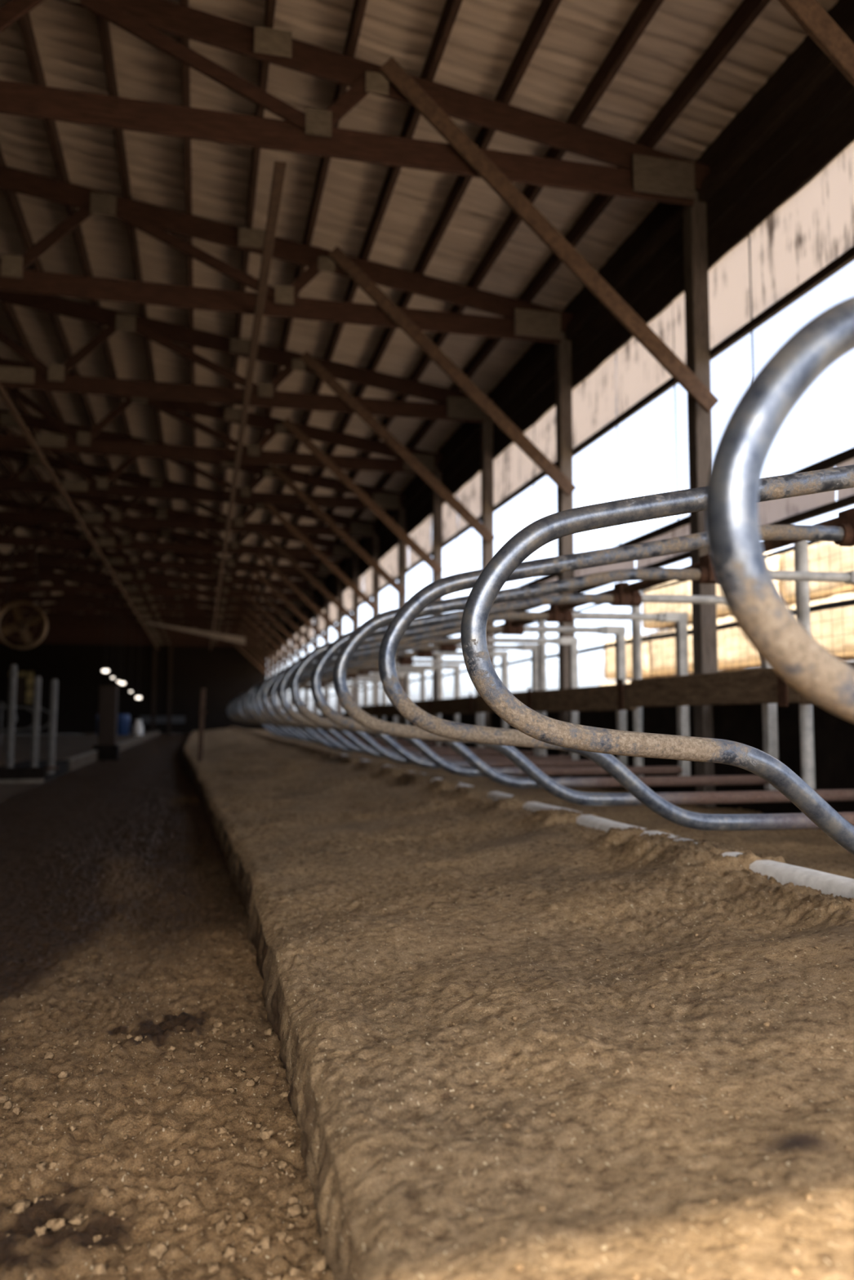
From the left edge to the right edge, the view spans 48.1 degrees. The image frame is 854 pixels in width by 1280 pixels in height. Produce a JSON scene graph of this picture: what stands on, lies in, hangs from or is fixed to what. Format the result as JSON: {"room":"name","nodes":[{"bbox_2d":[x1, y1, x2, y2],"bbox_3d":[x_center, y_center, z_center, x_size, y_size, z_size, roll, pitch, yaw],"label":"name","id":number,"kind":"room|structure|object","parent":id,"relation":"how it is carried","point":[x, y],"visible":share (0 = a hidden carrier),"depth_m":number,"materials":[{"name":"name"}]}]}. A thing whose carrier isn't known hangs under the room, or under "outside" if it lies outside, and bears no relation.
{"room":"farm building","nodes":[
{"label":"farm building","id":0,"kind":"room"},
{"bbox_2d":[0,733,161,801],"bbox_3d":[-12.465,3.307,26.828,20.050,0.245,65.700,1,-5,-13],"label":"floor","id":1,"kind":"structure","parent":0,"point":[6,790],"depth_m":14.36,"materials":[{"name":"concrete"}]},
{"bbox_2d":[0,760,68,783],"bbox_3d":[-6.566,2.202,15.934,0.760,0.270,2.920,1,-5,-13],"label":"concrete curb","id":2,"kind":"object","parent":1,"relation":"on","point":[20,773],"visible":0.61,"depth_m":14.69,"materials":[{"name":"grey concrete"}]},
{"bbox_2d":[2,664,17,768],"bbox_3d":[-6.460,1.237,14.863,0.180,1.720,0.180,1,-5,-13],"label":"post","id":3,"kind":"object","parent":2,"relation":"on","point":[13,668],"visible":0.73,"depth_m":14.83,"materials":[{"name":"metal"}]},
{"bbox_2d":[28,675,41,767],"bbox_3d":[-6.131,1.337,14.985,0.180,1.540,0.180,1,-5,-13],"label":"post","id":4,"kind":"object","parent":2,"relation":"on","point":[37,679],"visible":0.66,"depth_m":14.95,"materials":[{"name":"metal"}]},
{"bbox_2d":[44,679,57,774],"bbox_3d":[-5.909,1.365,15.086,0.180,1.500,0.180,1,-5,-13],"label":"post","id":5,"kind":"object","parent":2,"relation":"on","point":[51,767],"visible":0.96,"depth_m":15.05,"materials":[{"name":"metal"}]},
{"bbox_2d":[0,730,159,771],"bbox_3d":[-12.764,3.897,36.761,3.200,0.290,40.000,1,-5,-13],"label":"bed","id":6,"kind":"object","parent":1,"relation":"on","point":[79,752],"visible":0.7,"depth_m":25.02,"materials":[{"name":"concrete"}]},
{"bbox_2d":[0,704,17,732],"bbox_3d":[-11.513,2.196,24.928,1.568,1.350,0.080,1,-5,-13],"label":"loop","id":7,"kind":"object","parent":6,"relation":"on","point":[1,705],"visible":0.39,"depth_m":25.05,"materials":[{"name":"grey metal"}]},
{"bbox_2d":[1,705,32,731],"bbox_3d":[-12.202,2.434,27.838,1.568,1.350,0.080,1,-5,-13],"label":"loop","id":8,"kind":"object","parent":6,"relation":"on","point":[21,707],"visible":0.5,"depth_m":27.93,"materials":[{"name":"grey metal"}]},
{"bbox_2d":[0,702,49,744],"bbox_3d":[-12.892,2.672,30.748,1.568,1.350,0.080,1,-5,-13],"label":"loop","id":9,"kind":"object","parent":6,"relation":"on","point":[2,703],"visible":0.57,"depth_m":30.59,"materials":[{"name":"grey metal"}]},
{"bbox_2d":[117,713,129,735],"bbox_3d":[-13.486,3.729,42.376,0.620,0.960,0.630,1,-5,-13],"label":"drum","id":10,"kind":"object","parent":6,"relation":"on","point":[123,720],"visible":0.77,"depth_m":42.12,"materials":[{"name":"blue plastic"}]},
{"bbox_2d":[133,720,143,735],"bbox_3d":[-12.736,3.858,42.234,0.400,0.680,0.400,1,-5,-13],"label":"milk can","id":11,"kind":"object","parent":6,"relation":"on","point":[138,727],"visible":1,"depth_m":42.09,"materials":[{"name":"white paint"}]},
{"bbox_2d":[93,685,119,760],"bbox_3d":[-7.613,1.993,22.755,0.560,1.800,0.480,1,-5,-13],"label":"timber post","id":12,"kind":"object","parent":1,"relation":"on","point":[107,747],"visible":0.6,"depth_m":22.59,"materials":[{"name":"brown wood"}]},
{"bbox_2d":[0,733,333,1279],"bbox_3d":[-7.653,3.263,27.887,2.600,0.085,65.335,1,-5,-13],"label":"alley manure","id":13,"kind":"object","parent":1,"relation":"on","point":[122,913],"visible":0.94,"depth_m":2.87,"materials":[{"name":"brown soil"}]},
{"bbox_2d":[0,1019,326,1279],"bbox_3d":[-0.785,1.142,2.034,1.048,0.066,1.924,1,-5,-13],"label":"crumbs","id":14,"kind":"object","parent":13,"relation":"on","point":[19,1206],"visible":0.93,"depth_m":1.92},
{"bbox_2d":[181,726,853,1279],"bbox_3d":[-4.878,3.073,28.219,4.494,0.538,64.675,1,-5,-13],"label":"bedding","id":15,"kind":"object","parent":1,"relation":"on","point":[279,806],"visible":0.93,"depth_m":2.26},
{"bbox_2d":[197,688,207,761],"bbox_3d":[-3.982,1.574,16.960,0.162,1.433,0.103,1,-5,-13],"label":"gate post","id":16,"kind":"object","parent":15,"relation":"on","point":[202,712],"visible":0.84,"depth_m":16.93,"materials":[{"name":"wood"}]},
{"bbox_2d":[226,686,352,736],"bbox_3d":[-3.567,1.850,24.962,3.259,1.421,0.150,1,-5,-13],"label":"loop","id":17,"kind":"object","parent":15,"relation":"on","point":[350,688],"visible":0.27,"depth_m":25.05,"materials":[{"name":"metal"}]},
{"bbox_2d":[227,683,359,734],"bbox_3d":[-3.289,1.718,23.813,3.263,1.424,0.152,1,-5,-13],"label":"loop","id":18,"kind":"object","parent":15,"relation":"on","point":[357,690],"visible":0.15,"depth_m":24.14,"materials":[{"name":"metal"}]},
{"bbox_2d":[230,683,368,738],"bbox_3d":[-3.008,1.672,22.660,3.259,1.421,0.150,1,-5,-14],"label":"loop","id":19,"kind":"object","parent":15,"relation":"on","point":[325,685],"visible":0.36,"depth_m":22.70,"materials":[{"name":"metal"}]},
{"bbox_2d":[231,681,376,737],"bbox_3d":[-2.748,1.527,21.512,3.264,1.425,0.155,1,-5,-14],"label":"loop","id":20,"kind":"object","parent":15,"relation":"on","point":[374,684],"visible":0.17,"depth_m":21.79,"materials":[{"name":"metal"}]},
{"bbox_2d":[232,679,386,739],"bbox_3d":[-2.470,1.467,20.340,3.260,1.422,0.150,1,-5,-14],"label":"loop","id":21,"kind":"object","parent":15,"relation":"on","point":[279,728],"visible":0.26,"depth_m":20.42,"materials":[{"name":"metal"}]},
{"bbox_2d":[235,676,397,741],"bbox_3d":[-2.186,1.356,19.175,3.266,1.427,0.156,1,-5,-14],"label":"loop","id":22,"kind":"object","parent":15,"relation":"on","point":[395,717],"visible":0.34,"depth_m":19.23,"materials":[{"name":"metal"}]},
{"bbox_2d":[236,673,405,742],"bbox_3d":[-1.926,1.262,18.022,3.256,1.415,0.150,1,-5,-14],"label":"loop","id":23,"kind":"object","parent":15,"relation":"on","point":[399,675],"visible":0.34,"depth_m":17.94,"materials":[{"name":"metal"}]},
{"bbox_2d":[240,670,425,743],"bbox_3d":[-1.624,1.158,16.837,3.259,1.419,0.154,1,-5,-13],"label":"loop","id":24,"kind":"object","parent":15,"relation":"on","point":[422,673],"visible":0.27,"depth_m":16.98,"materials":[{"name":"metal"}]},
{"bbox_2d":[242,668,436,745],"bbox_3d":[-1.363,1.063,15.669,3.256,1.416,0.154,1,-5,-13],"label":"loop","id":25,"kind":"object","parent":15,"relation":"on","point":[245,700],"visible":0.27,"depth_m":15.74,"materials":[{"name":"metal"}]},
{"bbox_2d":[246,664,460,750],"bbox_3d":[-1.081,1.002,14.511,3.260,1.422,0.150,1,-5,-13],"label":"loop","id":26,"kind":"object","parent":15,"relation":"on","point":[456,668],"visible":0.52,"depth_m":14.60,"materials":[{"name":"metal"}]},
{"bbox_2d":[395,516,838,659],"bbox_3d":[-0.249,0.207,13.223,0.060,0.072,25.201,1,-5,-13],"label":"rail","id":27,"kind":"object","parent":26,"relation":"attached to","point":[767,545],"visible":0.12,"depth_m":6.11,"materials":[{"name":"grey metal"}]},
{"bbox_2d":[357,682,366,733],"bbox_3d":[-1.517,1.719,22.531,0.233,2.090,0.150,1,-5,-13],"label":"post","id":28,"kind":"object","parent":15,"relation":"on","point":[364,684],"visible":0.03,"depth_m":22.55,"materials":[{"name":"metal"}]},
{"bbox_2d":[250,657,478,751],"bbox_3d":[-0.801,0.899,13.342,3.266,1.438,0.152,1,-5,-13],"label":"loop","id":29,"kind":"object","parent":15,"relation":"on","point":[402,661],"visible":0.47,"depth_m":13.30,"materials":[{"name":"metal"}]},
{"bbox_2d":[375,683,385,720],"bbox_3d":[-0.961,1.526,20.184,0.233,2.090,0.150,1,-5,-13],"label":"post","id":30,"kind":"object","parent":15,"relation":"on","point":[383,692],"visible":0.16,"depth_m":20.18,"materials":[{"name":"metal"}]},
{"bbox_2d":[360,704,381,715],"bbox_3d":[-1.259,1.578,21.300,0.055,0.236,2.432,1,-5,-13],"label":"plank","id":31,"kind":"object","parent":30,"relation":"attached to","point":[370,709],"visible":0.62,"depth_m":21.06,"materials":[{"name":"brown wood"}]},
{"bbox_2d":[255,650,508,753],"bbox_3d":[-0.529,0.771,12.166,3.262,1.423,0.159,1,-5,-13],"label":"loop","id":32,"kind":"object","parent":15,"relation":"on","point":[504,655],"visible":0.41,"depth_m":12.25,"materials":[{"name":"metal"}]},
{"bbox_2d":[261,644,539,757],"bbox_3d":[-0.254,0.677,11.002,3.262,1.423,0.154,1,-5,-13],"label":"loop","id":33,"kind":"object","parent":15,"relation":"on","point":[441,647],"visible":0.52,"depth_m":11.07,"materials":[{"name":"metal"}]},
{"bbox_2d":[398,657,409,724],"bbox_3d":[-0.404,1.334,17.836,0.233,2.090,0.150,1,-5,-13],"label":"post","id":34,"kind":"object","parent":15,"relation":"on","point":[407,675],"visible":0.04,"depth_m":17.85,"materials":[{"name":"metal"}]},
{"bbox_2d":[378,704,402,715],"bbox_3d":[-0.703,1.391,18.953,0.055,0.236,2.392,1,-5,-13],"label":"plank","id":35,"kind":"object","parent":34,"relation":"attached to","point":[384,709],"visible":0.65,"depth_m":19.15,"materials":[{"name":"brown wood"}]},
{"bbox_2d":[269,636,578,763],"bbox_3d":[0.023,0.597,9.849,3.258,1.418,0.154,1,-5,-13],"label":"loop","id":36,"kind":"object","parent":15,"relation":"on","point":[572,642],"visible":0.59,"depth_m":9.91,"materials":[{"name":"metal"}]},
{"bbox_2d":[428,650,441,745],"bbox_3d":[0.152,1.142,15.489,0.233,2.090,0.150,1,-5,-13],"label":"post","id":37,"kind":"object","parent":15,"relation":"on","point":[438,671],"visible":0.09,"depth_m":15.50,"materials":[{"name":"metal"}]},
{"bbox_2d":[413,699,433,714],"bbox_3d":[-0.149,1.173,16.617,0.055,0.236,2.412,1,-5,-13],"label":"plank","id":38,"kind":"object","parent":37,"relation":"attached to","point":[424,704],"visible":0.42,"depth_m":15.95,"materials":[{"name":"brown wood"}]},
{"bbox_2d":[278,620,627,768],"bbox_3d":[0.290,0.493,8.684,3.257,1.416,0.152,1,-5,-13],"label":"loop","id":39,"kind":"object","parent":15,"relation":"on","point":[620,632],"visible":0.56,"depth_m":8.78,"materials":[{"name":"metal"}]},
{"bbox_2d":[469,693,484,747],"bbox_3d":[0.708,0.950,13.142,0.233,2.090,0.150,1,-5,-13],"label":"post","id":40,"kind":"object","parent":15,"relation":"on","point":[481,715],"visible":0.13,"depth_m":13.11,"materials":[{"name":"metal"}]},
{"bbox_2d":[433,696,479,714],"bbox_3d":[0.411,0.983,14.250,0.055,0.236,2.452,1,-5,-13],"label":"plank","id":41,"kind":"object","parent":40,"relation":"attached to","point":[461,704],"visible":0.92,"depth_m":14.16,"materials":[{"name":"brown wood"}]},
{"bbox_2d":[289,604,690,776],"bbox_3d":[0.561,0.398,7.519,3.256,1.415,0.152,1,-5,-13],"label":"loop","id":42,"kind":"object","parent":15,"relation":"on","point":[553,615],"visible":0.74,"depth_m":7.61,"materials":[{"name":"metal"}]},
{"bbox_2d":[527,620,546,755],"bbox_3d":[1.264,0.758,10.794,0.233,2.090,0.150,1,-5,-13],"label":"post","id":43,"kind":"object","parent":15,"relation":"on","point":[541,646],"visible":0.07,"depth_m":10.81,"materials":[{"name":"metal"}]},
{"bbox_2d":[475,690,537,712],"bbox_3d":[0.974,0.778,11.874,0.055,0.236,2.432,1,-5,-13],"label":"plank","id":44,"kind":"object","parent":43,"relation":"attached to","point":[481,705],"visible":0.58,"depth_m":11.32,"materials":[{"name":"brown wood"}]},
{"bbox_2d":[310,582,778,790],"bbox_3d":[0.855,0.308,6.360,3.258,1.419,0.154,1,-5,-13],"label":"loop","id":45,"kind":"object","parent":15,"relation":"on","point":[618,597],"visible":0.66,"depth_m":6.36,"materials":[{"name":"metal"}]},
{"bbox_2d":[263,827,853,1279],"bbox_3d":[0.501,0.904,3.138,1.909,0.292,4.207,1,-5,-13],"label":"chaff","id":46,"kind":"object","parent":15,"relation":"on","point":[533,828],"visible":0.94,"depth_m":2.02,"materials":[{"name":"beige plant"}]},
{"bbox_2d":[266,829,853,1279],"bbox_3d":[0.594,0.873,2.850,1.900,0.287,3.606,1,-5,-13],"label":"crumbs","id":47,"kind":"object","parent":15,"relation":"on","point":[713,1200],"visible":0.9,"depth_m":1.82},
{"bbox_2d":[288,739,853,898],"bbox_3d":[-2.811,2.344,20.792,0.148,0.228,40.000,1,-5,-13],"label":"curb","id":48,"kind":"object","parent":15,"relation":"on","point":[828,883],"visible":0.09,"depth_m":3.45,"materials":[{"name":"white paint"}]},
{"bbox_2d":[333,553,853,805],"bbox_3d":[1.111,0.223,5.195,3.257,1.416,0.151,1,-5,-13],"label":"loop","id":49,"kind":"object","parent":15,"relation":"on","point":[704,573],"visible":0.84,"depth_m":5.08,"materials":[{"name":"metal"}]},
{"bbox_2d":[377,507,853,831],"bbox_3d":[1.398,0.126,4.036,3.259,1.421,0.155,1,-5,-13],"label":"loop","id":50,"kind":"object","parent":15,"relation":"on","point":[842,534],"visible":0.88,"depth_m":3.84,"materials":[{"name":"metal"}]},
{"bbox_2d":[617,590,644,776],"bbox_3d":[1.820,0.566,8.447,0.233,2.090,0.150,1,-5,-13],"label":"post","id":51,"kind":"object","parent":15,"relation":"on","point":[635,624],"visible":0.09,"depth_m":8.45,"materials":[{"name":"metal"}]},
{"bbox_2d":[537,683,636,711],"bbox_3d":[1.530,0.590,9.527,0.055,0.236,2.392,1,-5,-13],"label":"plank","id":52,"kind":"object","parent":51,"relation":"attached to","point":[596,698],"visible":0.88,"depth_m":9.37,"materials":[{"name":"brown wood"}]},
{"bbox_2d":[460,464,853,854],"bbox_3d":[1.674,0.025,2.870,3.257,1.416,0.150,1,-5,-13],"label":"loop","id":53,"kind":"object","parent":15,"relation":"on","point":[482,674],"visible":0.98,"depth_m":2.58,"materials":[{"name":"metal"}]},
{"bbox_2d":[705,296,853,722],"bbox_3d":[1.958,-0.128,1.641,3.257,1.416,0.150,1,-5,-13],"label":"loop","id":54,"kind":"object","parent":15,"relation":"on","point":[748,589],"visible":1,"depth_m":1.26,"materials":[{"name":"metal"}]},
{"bbox_2d":[777,540,816,829],"bbox_3d":[2.376,0.374,6.099,0.233,2.090,0.150,1,-5,-13],"label":"post","id":55,"kind":"object","parent":15,"relation":"on","point":[800,548],"visible":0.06,"depth_m":6.09,"materials":[{"name":"metal"}]},
{"bbox_2d":[630,667,799,706],"bbox_3d":[2.084,0.372,7.191,0.055,0.236,2.412,1,-5,-13],"label":"plank","id":56,"kind":"object","parent":55,"relation":"attached to","point":[757,686],"visible":0.73,"depth_m":7.03,"materials":[{"name":"brown wood"}]},
{"bbox_2d":[799,662,853,704],"bbox_3d":[2.645,0.189,4.824,0.055,0.236,2.452,1,-5,-13],"label":"plank","id":57,"kind":"object","parent":55,"relation":"attached to","point":[802,700],"visible":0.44,"depth_m":5.94,"materials":[{"name":"brown wood"}]},
{"bbox_2d":[0,618,266,734],"bbox_3d":[-20.017,2.062,59.022,20.050,7.480,0.270,1,-5,-13],"label":"wall","id":58,"kind":"structure","parent":0,"point":[172,678],"depth_m":59.41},
{"bbox_2d":[8,671,34,703],"bbox_3d":[-24.578,2.860,57.923,1.400,1.950,0.120,1,-5,-13],"label":"window","id":59,"kind":"structure","parent":58,"relation":"in","point":[24,691],"depth_m":57.93,"materials":[{"name":"yellow glass"}]},
{"bbox_2d":[8,676,25,703],"bbox_3d":[-24.797,3.030,57.857,0.950,1.600,0.120,1,-5,-13],"label":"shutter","id":60,"kind":"object","parent":59,"relation":"attached to","point":[20,691],"depth_m":57.85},
{"bbox_2d":[138,715,186,723],"bbox_3d":[-16.497,4.958,59.655,2.860,0.450,0.100,1,-5,-13],"label":"window","id":61,"kind":"structure","parent":58,"relation":"in","point":[145,719],"depth_m":59.66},
{"bbox_2d":[0,0,837,650],"bbox_3d":[-12.562,-3.124,27.437,21.203,2.220,66.155,1,-5,-13],"label":"roof trusses","id":62,"kind":"structure","parent":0,"point":[666,76],"depth_m":9.58,"materials":[{"name":"wood"}]},
{"bbox_2d":[0,547,48,648],"bbox_3d":[-10.269,-1.062,24.294,1.200,2.581,0.380,1,-5,-13],"label":"fan","id":63,"kind":"object","parent":62,"relation":"hanging from","point":[23,625],"visible":1,"depth_m":24.18,"materials":[{"name":"grey metal"}]},
{"bbox_2d":[0,612,270,676],"bbox_3d":[-19.327,0.229,56.021,20.585,3.710,0.140,1,-5,-13],"label":"roof truss","id":64,"kind":"object","parent":62,"relation":"attached to","point":[237,646],"visible":0.39,"depth_m":56.63,"materials":[{"name":"brown wood"}]},
{"bbox_2d":[2,610,274,675],"bbox_3d":[-18.626,-0.013,53.063,20.585,3.710,0.140,1,-5,-13],"label":"roof truss","id":65,"kind":"object","parent":62,"relation":"attached to","point":[36,637],"visible":0.3,"depth_m":53.65,"materials":[{"name":"brown wood"}]},
{"bbox_2d":[135,633,141,698],"bbox_3d":[-12.584,0.850,41.867,0.279,3.464,0.286,1,-5,-13],"label":"lamp","id":66,"kind":"object","parent":62,"relation":"hanging from","point":[138,696],"visible":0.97,"depth_m":41.79,"materials":[{"name":"white"}]},
{"bbox_2d":[0,602,278,672],"bbox_3d":[-17.925,-0.255,50.104,20.585,3.710,0.140,1,-5,-13],"label":"roof truss","id":67,"kind":"object","parent":62,"relation":"attached to","point":[60,633],"visible":0.34,"depth_m":50.69,"materials":[{"name":"brown wood"}]},
{"bbox_2d":[0,592,282,669],"bbox_3d":[-17.224,-0.497,47.146,20.585,3.710,0.140,1,-5,-13],"label":"roof truss","id":68,"kind":"object","parent":62,"relation":"attached to","point":[51,627],"visible":0.52,"depth_m":47.90,"materials":[{"name":"brown wood"}]},
{"bbox_2d":[0,584,288,666],"bbox_3d":[-16.524,-0.739,44.187,20.585,3.710,0.140,1,-5,-13],"label":"roof truss","id":69,"kind":"object","parent":62,"relation":"attached to","point":[65,622],"visible":0.43,"depth_m":45.09,"materials":[{"name":"brown wood"}]},
{"bbox_2d":[0,578,294,662],"bbox_3d":[-15.823,-0.981,41.229,20.585,3.710,0.140,1,-5,-13],"label":"roof truss","id":70,"kind":"object","parent":62,"relation":"attached to","point":[156,616],"visible":0.49,"depth_m":42.10,"materials":[{"name":"brown wood"}]},
{"bbox_2d":[119,631,125,684],"bbox_3d":[-13.253,0.524,41.735,0.279,2.836,0.286,1,-5,-13],"label":"lamp","id":71,"kind":"object","parent":70,"relation":"hanging from","point":[122,682],"visible":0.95,"depth_m":41.62,"materials":[{"name":"white"}]},
{"bbox_2d":[129,619,133,692],"bbox_3d":[-12.902,0.699,41.804,0.150,3.173,0.154,1,-5,-13],"label":"lamp","id":72,"kind":"object","parent":70,"relation":"hanging from","point":[131,690],"visible":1,"depth_m":41.79,"materials":[{"name":"white"}]},
{"bbox_2d":[147,620,245,644],"bbox_3d":[-10.228,-0.346,42.486,4.260,1.021,0.068,1,-5,-13],"label":"sheet","id":73,"kind":"object","parent":70,"relation":"hanging from","point":[237,639],"visible":1,"depth_m":42.58,"materials":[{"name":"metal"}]},
{"bbox_2d":[0,564,302,658],"bbox_3d":[-15.122,-1.224,38.270,20.585,3.710,0.140,1,-5,-13],"label":"roof truss","id":74,"kind":"object","parent":62,"relation":"attached to","point":[152,608],"visible":0.55,"depth_m":39.23,"materials":[{"name":"brown wood"}]},
{"bbox_2d":[111,612,115,678],"bbox_3d":[-12.693,0.210,38.749,0.150,2.697,0.154,1,-5,-13],"label":"lamp","id":75,"kind":"object","parent":74,"relation":"hanging from","point":[113,676],"visible":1,"depth_m":38.69,"materials":[{"name":"white"}]},
{"bbox_2d":[116,612,120,682],"bbox_3d":[-12.474,0.293,38.794,0.150,2.854,0.154,1,-5,-13],"label":"lamp","id":76,"kind":"object","parent":74,"relation":"hanging from","point":[118,680],"visible":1,"depth_m":38.79,"materials":[{"name":"white"}]},
{"bbox_2d":[0,551,310,654],"bbox_3d":[-14.421,-1.466,35.312,20.585,3.710,0.140,1,-5,-13],"label":"roof truss","id":77,"kind":"object","parent":62,"relation":"attached to","point":[149,599],"visible":0.59,"depth_m":36.32,"materials":[{"name":"brown wood"}]},
{"bbox_2d":[102,603,109,672],"bbox_3d":[-11.998,-0.082,35.793,0.279,2.597,0.286,1,-5,-13],"label":"hanging lamp","id":78,"kind":"object","parent":77,"relation":"hanging from","point":[105,669],"visible":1,"depth_m":35.67,"materials":[{"name":"white"}]},
{"bbox_2d":[0,535,319,648],"bbox_3d":[-13.720,-1.708,32.353,20.585,3.710,0.140,1,-5,-13],"label":"roof truss","id":79,"kind":"object","parent":62,"relation":"attached to","point":[310,593],"visible":0.7,"depth_m":33.45,"materials":[{"name":"brown wood"}]},
{"bbox_2d":[0,521,330,642],"bbox_3d":[-13.019,-1.950,29.395,20.585,3.710,0.140,1,-5,-13],"label":"roof truss","id":80,"kind":"object","parent":62,"relation":"attached to","point":[139,576],"visible":0.62,"depth_m":30.53,"materials":[{"name":"brown wood"}]},
{"bbox_2d":[0,497,343,634],"bbox_3d":[-12.318,-2.192,26.436,20.585,3.710,0.140,1,-5,-13],"label":"roof truss","id":81,"kind":"object","parent":62,"relation":"attached to","point":[133,562],"visible":0.62,"depth_m":27.63,"materials":[{"name":"brown wood"}]},
{"bbox_2d":[0,475,359,624],"bbox_3d":[-11.617,-2.434,23.478,20.585,3.710,0.140,1,-5,-13],"label":"roof truss","id":82,"kind":"object","parent":62,"relation":"attached to","point":[337,548],"visible":0.7,"depth_m":24.77,"materials":[{"name":"brown wood"}]},
{"bbox_2d":[0,448,380,612],"bbox_3d":[-10.917,-2.676,20.520,20.585,3.710,0.140,1,-5,-13],"label":"roof truss","id":83,"kind":"object","parent":62,"relation":"attached to","point":[356,527],"visible":0.73,"depth_m":21.83,"materials":[{"name":"brown wood"}]},
{"bbox_2d":[0,408,407,596],"bbox_3d":[-10.216,-2.918,17.561,20.585,3.710,0.140,1,-5,-13],"label":"roof truss","id":84,"kind":"object","parent":62,"relation":"attached to","point":[386,500],"visible":0.73,"depth_m":19.04,"materials":[{"name":"brown wood"}]},
{"bbox_2d":[0,357,443,575],"bbox_3d":[-9.515,-3.161,14.603,20.585,3.710,0.140,1,-5,-13],"label":"roof truss","id":85,"kind":"object","parent":62,"relation":"attached to","point":[82,442],"visible":0.77,"depth_m":16.14,"materials":[{"name":"brown wood"}]},
{"bbox_2d":[0,290,495,544],"bbox_3d":[-8.814,-3.403,11.644,20.585,3.710,0.140,1,-5,-13],"label":"roof truss","id":86,"kind":"object","parent":62,"relation":"attached to","point":[457,406],"visible":0.91,"depth_m":13.15,"materials":[{"name":"brown wood"}]},
{"bbox_2d":[0,164,577,497],"bbox_3d":[-8.113,-3.645,8.686,20.585,3.710,0.140,1,-5,-13],"label":"roof truss","id":87,"kind":"object","parent":62,"relation":"attached to","point":[526,321],"visible":0.91,"depth_m":10.28,"materials":[{"name":"brown wood"}]},
{"bbox_2d":[0,0,719,413],"bbox_3d":[-7.412,-3.887,5.727,20.585,3.710,0.140,1,-5,-13],"label":"roof truss","id":88,"kind":"object","parent":62,"relation":"attached to","point":[644,173],"visible":0.95,"depth_m":7.41,"materials":[{"name":"brown wood"}]},
{"bbox_2d":[777,0,853,86],"bbox_3d":[-6.746,-4.117,2.914,20.585,3.710,0.140,1,-5,-13],"label":"roof truss","id":89,"kind":"object","parent":62,"relation":"attached to","point":[809,15],"visible":1,"depth_m":4.83,"materials":[{"name":"brown wood"}]},
{"bbox_2d":[266,0,853,813],"bbox_3d":[-2.921,0.548,30.129,0.236,5.883,67.080,1,-5,-13],"label":"wall","id":90,"kind":"structure","parent":0,"point":[771,220],"depth_m":8.06,"materials":[{"name":"wood"}]},
{"label":"outside","id":91,"kind":"structure","parent":0,"visible":0},
{"bbox_3d":[1.092,3.253,25.766,105.950,0.280,130.000,1,-5,-13],"label":"ground","id":92,"kind":"structure","parent":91,"visible":0},
{"bbox_3d":[5.554,1.815,15.394,0.934,0.904,2.250,1,-5,-15],"label":"bale","id":93,"kind":"object","parent":92,"relation":"on","visible":0},
{"bbox_2d":[719,667,760,671],"bbox_3d":[5.497,0.928,15.659,0.933,0.904,2.250,1,-5,-14],"label":"bale","id":94,"kind":"object","parent":93,"relation":"on","point":[757,668],"visible":0.02,"depth_m":15.83},
{"bbox_2d":[716,604,789,671],"bbox_3d":[5.435,0.008,15.514,0.934,0.904,2.250,1,-5,-13],"label":"bale","id":95,"kind":"object","parent":94,"relation":"on","point":[739,641],"visible":0.25,"depth_m":15.55},
{"bbox_2d":[715,548,795,618],"bbox_3d":[5.407,-0.877,15.786,0.934,0.904,2.250,1,-5,-12],"label":"bale","id":96,"kind":"object","parent":95,"relation":"on","point":[775,560],"visible":0.07,"depth_m":14.73},
{"bbox_3d":[4.437,2.170,19.740,0.934,0.904,2.250,1,-5,-14],"label":"bale","id":97,"kind":"object","parent":92,"relation":"on","visible":0},
{"bbox_2d":[599,677,648,685],"bbox_3d":[4.407,1.284,20.011,0.934,0.904,2.250,1,-5,-11],"label":"bale","id":98,"kind":"object","parent":97,"relation":"on","point":[627,682],"visible":0.09,"depth_m":20.36},
{"bbox_2d":[603,631,675,680],"bbox_3d":[4.516,0.368,19.906,0.933,0.904,2.250,1,-5,-14],"label":"bale","id":99,"kind":"object","parent":98,"relation":"on","point":[611,659],"visible":0.3,"depth_m":19.63},
{"bbox_3d":[6.006,0.749,13.475,0.934,0.904,2.250,1,-5,-14],"label":"bale","id":100,"kind":"object","parent":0,"visible":0},
{"bbox_2d":[788,592,853,662],"bbox_3d":[5.989,-0.170,13.340,0.933,0.904,2.250,1,-5,-13],"label":"bale","id":101,"kind":"object","parent":100,"relation":"on","point":[826,628],"visible":0.4,"depth_m":13.10},
{"bbox_2d":[780,541,853,605],"bbox_3d":[6.037,-1.054,13.630,0.934,0.904,2.250,1,-5,-12],"label":"bale","id":102,"kind":"object","parent":101,"relation":"on","point":[846,557],"visible":0.34,"depth_m":13.55},
{"bbox_3d":[4.992,1.107,17.845,0.934,0.904,2.250,1,-5,-12],"label":"bale","id":103,"kind":"object","parent":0,"visible":0},
{"bbox_2d":[648,623,737,675],"bbox_3d":[4.979,0.188,17.711,0.934,0.904,2.250,1,-5,-12],"label":"bale","id":104,"kind":"object","parent":103,"relation":"on","point":[662,652],"visible":0.34,"depth_m":17.94},
{"bbox_2d":[641,580,726,630],"bbox_3d":[4.896,-0.699,17.970,0.933,0.904,2.250,1,-5,-13],"label":"bale","id":105,"kind":"object","parent":104,"relation":"on","point":[685,587],"visible":0.25,"depth_m":17.87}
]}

